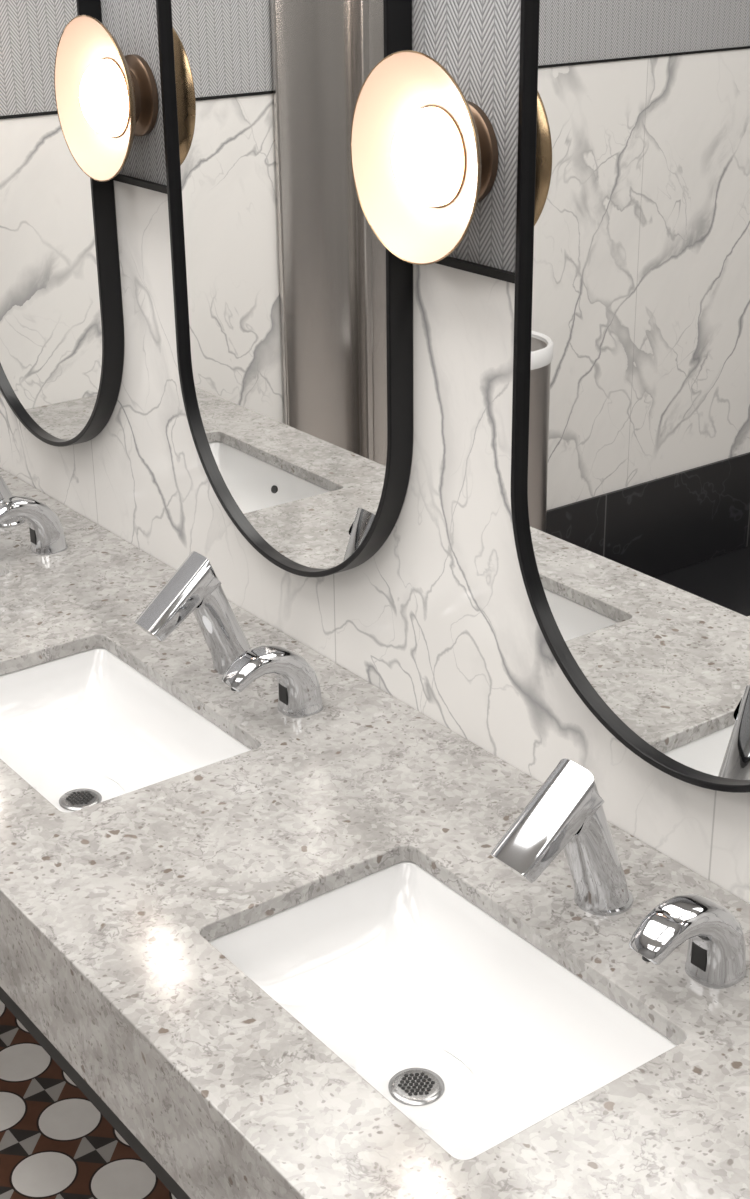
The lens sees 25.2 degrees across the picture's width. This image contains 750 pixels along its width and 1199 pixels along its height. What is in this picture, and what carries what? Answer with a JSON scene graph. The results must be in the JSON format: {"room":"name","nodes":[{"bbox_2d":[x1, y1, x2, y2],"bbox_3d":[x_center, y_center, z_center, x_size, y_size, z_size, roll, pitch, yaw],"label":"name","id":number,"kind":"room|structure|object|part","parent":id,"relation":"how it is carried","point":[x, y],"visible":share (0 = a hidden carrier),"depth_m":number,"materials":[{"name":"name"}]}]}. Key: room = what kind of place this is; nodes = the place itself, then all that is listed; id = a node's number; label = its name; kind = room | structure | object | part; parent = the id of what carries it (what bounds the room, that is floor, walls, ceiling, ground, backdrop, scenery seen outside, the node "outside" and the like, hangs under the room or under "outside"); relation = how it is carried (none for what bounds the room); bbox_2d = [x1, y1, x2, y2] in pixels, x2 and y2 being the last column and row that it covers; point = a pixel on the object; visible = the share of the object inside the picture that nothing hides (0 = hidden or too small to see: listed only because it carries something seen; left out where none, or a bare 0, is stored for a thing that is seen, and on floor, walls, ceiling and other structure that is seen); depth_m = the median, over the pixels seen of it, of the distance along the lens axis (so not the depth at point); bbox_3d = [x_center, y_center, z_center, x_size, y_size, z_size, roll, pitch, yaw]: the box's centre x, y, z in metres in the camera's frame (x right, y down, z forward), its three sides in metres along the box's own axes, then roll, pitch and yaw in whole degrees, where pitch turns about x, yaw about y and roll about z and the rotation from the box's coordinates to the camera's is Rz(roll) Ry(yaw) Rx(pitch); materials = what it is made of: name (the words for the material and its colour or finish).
{"room":"public restroom","nodes":[
{"label":"public restroom","id":0,"kind":"room"},
{"bbox_2d":[0,1000,175,1198],"bbox_3d":[-0.881,1.578,1.194,3.500,0.100,4.645,-17,28,-33],"label":"floor","id":1,"kind":"structure","parent":0,"point":[55,1143],"depth_m":2.70,"materials":[{"name":"tile"}]},
{"bbox_2d":[0,0,749,903],"bbox_3d":[0.467,-0.146,1.560,0.100,2.750,4.645,-17,28,-33],"label":"wall","id":2,"kind":"structure","parent":0,"point":[440,619],"depth_m":2.06,"materials":[{"name":"white stone"}]},
{"bbox_2d":[0,0,123,446],"bbox_3d":[-0.560,-0.832,2.642,0.036,1.215,0.512,-17,28,-33],"label":"wall mirror","id":3,"kind":"object","parent":2,"relation":"attached to","point":[62,323],"visible":0.99,"depth_m":2.67,"materials":[{"name":"black mirror"}]},
{"bbox_2d":[54,15,157,181],"bbox_3d":[-0.371,-0.709,2.371,0.086,0.225,0.225,-17,28,-33],"label":"wall sconce","id":4,"kind":"object","parent":2,"relation":"attached to","point":[105,98],"visible":1,"depth_m":2.36,"materials":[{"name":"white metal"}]},
{"bbox_2d":[156,0,412,576],"bbox_3d":[-0.123,-0.605,2.099,0.036,1.215,0.512,-17,28,-33],"label":"wall mirror","id":5,"kind":"object","parent":2,"relation":"attached to","point":[294,320],"visible":1,"depth_m":2.16,"materials":[{"name":"black mirror"}]},
{"bbox_2d":[111,174,514,283],"bbox_3d":[0.422,-0.211,1.496,0.009,0.009,4.445,-17,28,-33],"label":"trim","id":6,"kind":"structure","parent":2,"relation":"attached to","point":[464,265],"depth_m":1.90,"materials":[{"name":"black"}]},
{"bbox_2d":[0,468,749,1198],"bbox_3d":[0.184,0.497,1.601,0.620,0.178,4.443,-17,28,-33],"label":"countertop","id":7,"kind":"structure","parent":2,"relation":"attached to","point":[111,910],"depth_m":1.78,"materials":[{"name":"stone"}]},
{"bbox_2d":[0,474,24,527],"bbox_3d":[-0.675,-0.202,2.810,0.171,0.178,0.062,-17,28,-33],"label":"faucet","id":8,"kind":"object","parent":7,"relation":"on","point":[5,492],"visible":0.5,"depth_m":2.84,"materials":[{"name":"silver metal"}]},
{"bbox_2d":[0,496,67,554],"bbox_3d":[-0.569,-0.119,2.714,0.140,0.099,0.055,-17,28,-33],"label":"soap dispenser","id":9,"kind":"object","parent":7,"relation":"on","point":[47,536],"visible":1,"depth_m":2.71,"materials":[{"name":"silver metal"}]},
{"bbox_3d":[-0.043,0.635,1.475,0.041,0.030,4.441,-17,28,-33],"label":"support frame","id":10,"kind":"part","parent":7,"relation":"part of","materials":[{"name":"black"}]},
{"bbox_2d":[0,648,250,812],"bbox_3d":[-0.380,0.224,2.235,0.304,0.115,0.460,-17,28,-33],"label":"sink","id":11,"kind":"object","parent":7,"relation":"in","point":[87,728],"visible":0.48,"depth_m":2.34,"materials":[{"name":"white ceramic"}]},
{"bbox_2d":[135,551,250,674],"bbox_3d":[-0.238,0.025,2.267,0.171,0.178,0.062,-17,28,-33],"label":"faucet","id":12,"kind":"object","parent":7,"relation":"on","point":[195,588],"visible":0.86,"depth_m":2.23,"materials":[{"name":"silver metal"}]},
{"bbox_2d":[222,646,323,717],"bbox_3d":[-0.132,0.107,2.171,0.140,0.099,0.055,-17,28,-33],"label":"soap dispenser","id":13,"kind":"object","parent":7,"relation":"on","point":[299,690],"visible":1,"depth_m":2.16,"materials":[{"name":"silver metal"}]},
{"bbox_2d":[209,861,676,1159],"bbox_3d":[0.057,0.450,1.692,0.304,0.115,0.460,-17,28,-33],"label":"sink","id":14,"kind":"object","parent":7,"relation":"in","point":[477,1035],"visible":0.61,"depth_m":1.77,"materials":[{"name":"white ceramic"}]},
{"bbox_2d":[490,759,632,915],"bbox_3d":[0.199,0.251,1.723,0.171,0.178,0.062,-17,28,-33],"label":"faucet","id":15,"kind":"object","parent":7,"relation":"on","point":[567,813],"visible":1,"depth_m":1.69,"materials":[{"name":"silver metal"}]},
{"bbox_2d":[629,894,746,988],"bbox_3d":[0.305,0.334,1.627,0.140,0.099,0.055,-17,28,-33],"label":"soap dispenser","id":16,"kind":"object","parent":7,"relation":"on","point":[716,952],"visible":1,"depth_m":1.61,"materials":[{"name":"silver metal"}]},
{"bbox_2d":[350,50,497,264],"bbox_3d":[0.066,-0.482,1.828,0.086,0.225,0.225,-17,28,-33],"label":"wall sconce","id":17,"kind":"object","parent":2,"relation":"attached to","point":[424,155],"visible":1,"depth_m":1.82,"materials":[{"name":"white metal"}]},
{"bbox_2d":[511,0,749,792],"bbox_3d":[0.314,-0.379,1.556,0.036,1.215,0.512,-17,28,-33],"label":"wall mirror","id":18,"kind":"object","parent":2,"relation":"attached to","point":[630,445],"visible":1,"depth_m":1.68,"materials":[{"name":"black mirror"}]}
]}

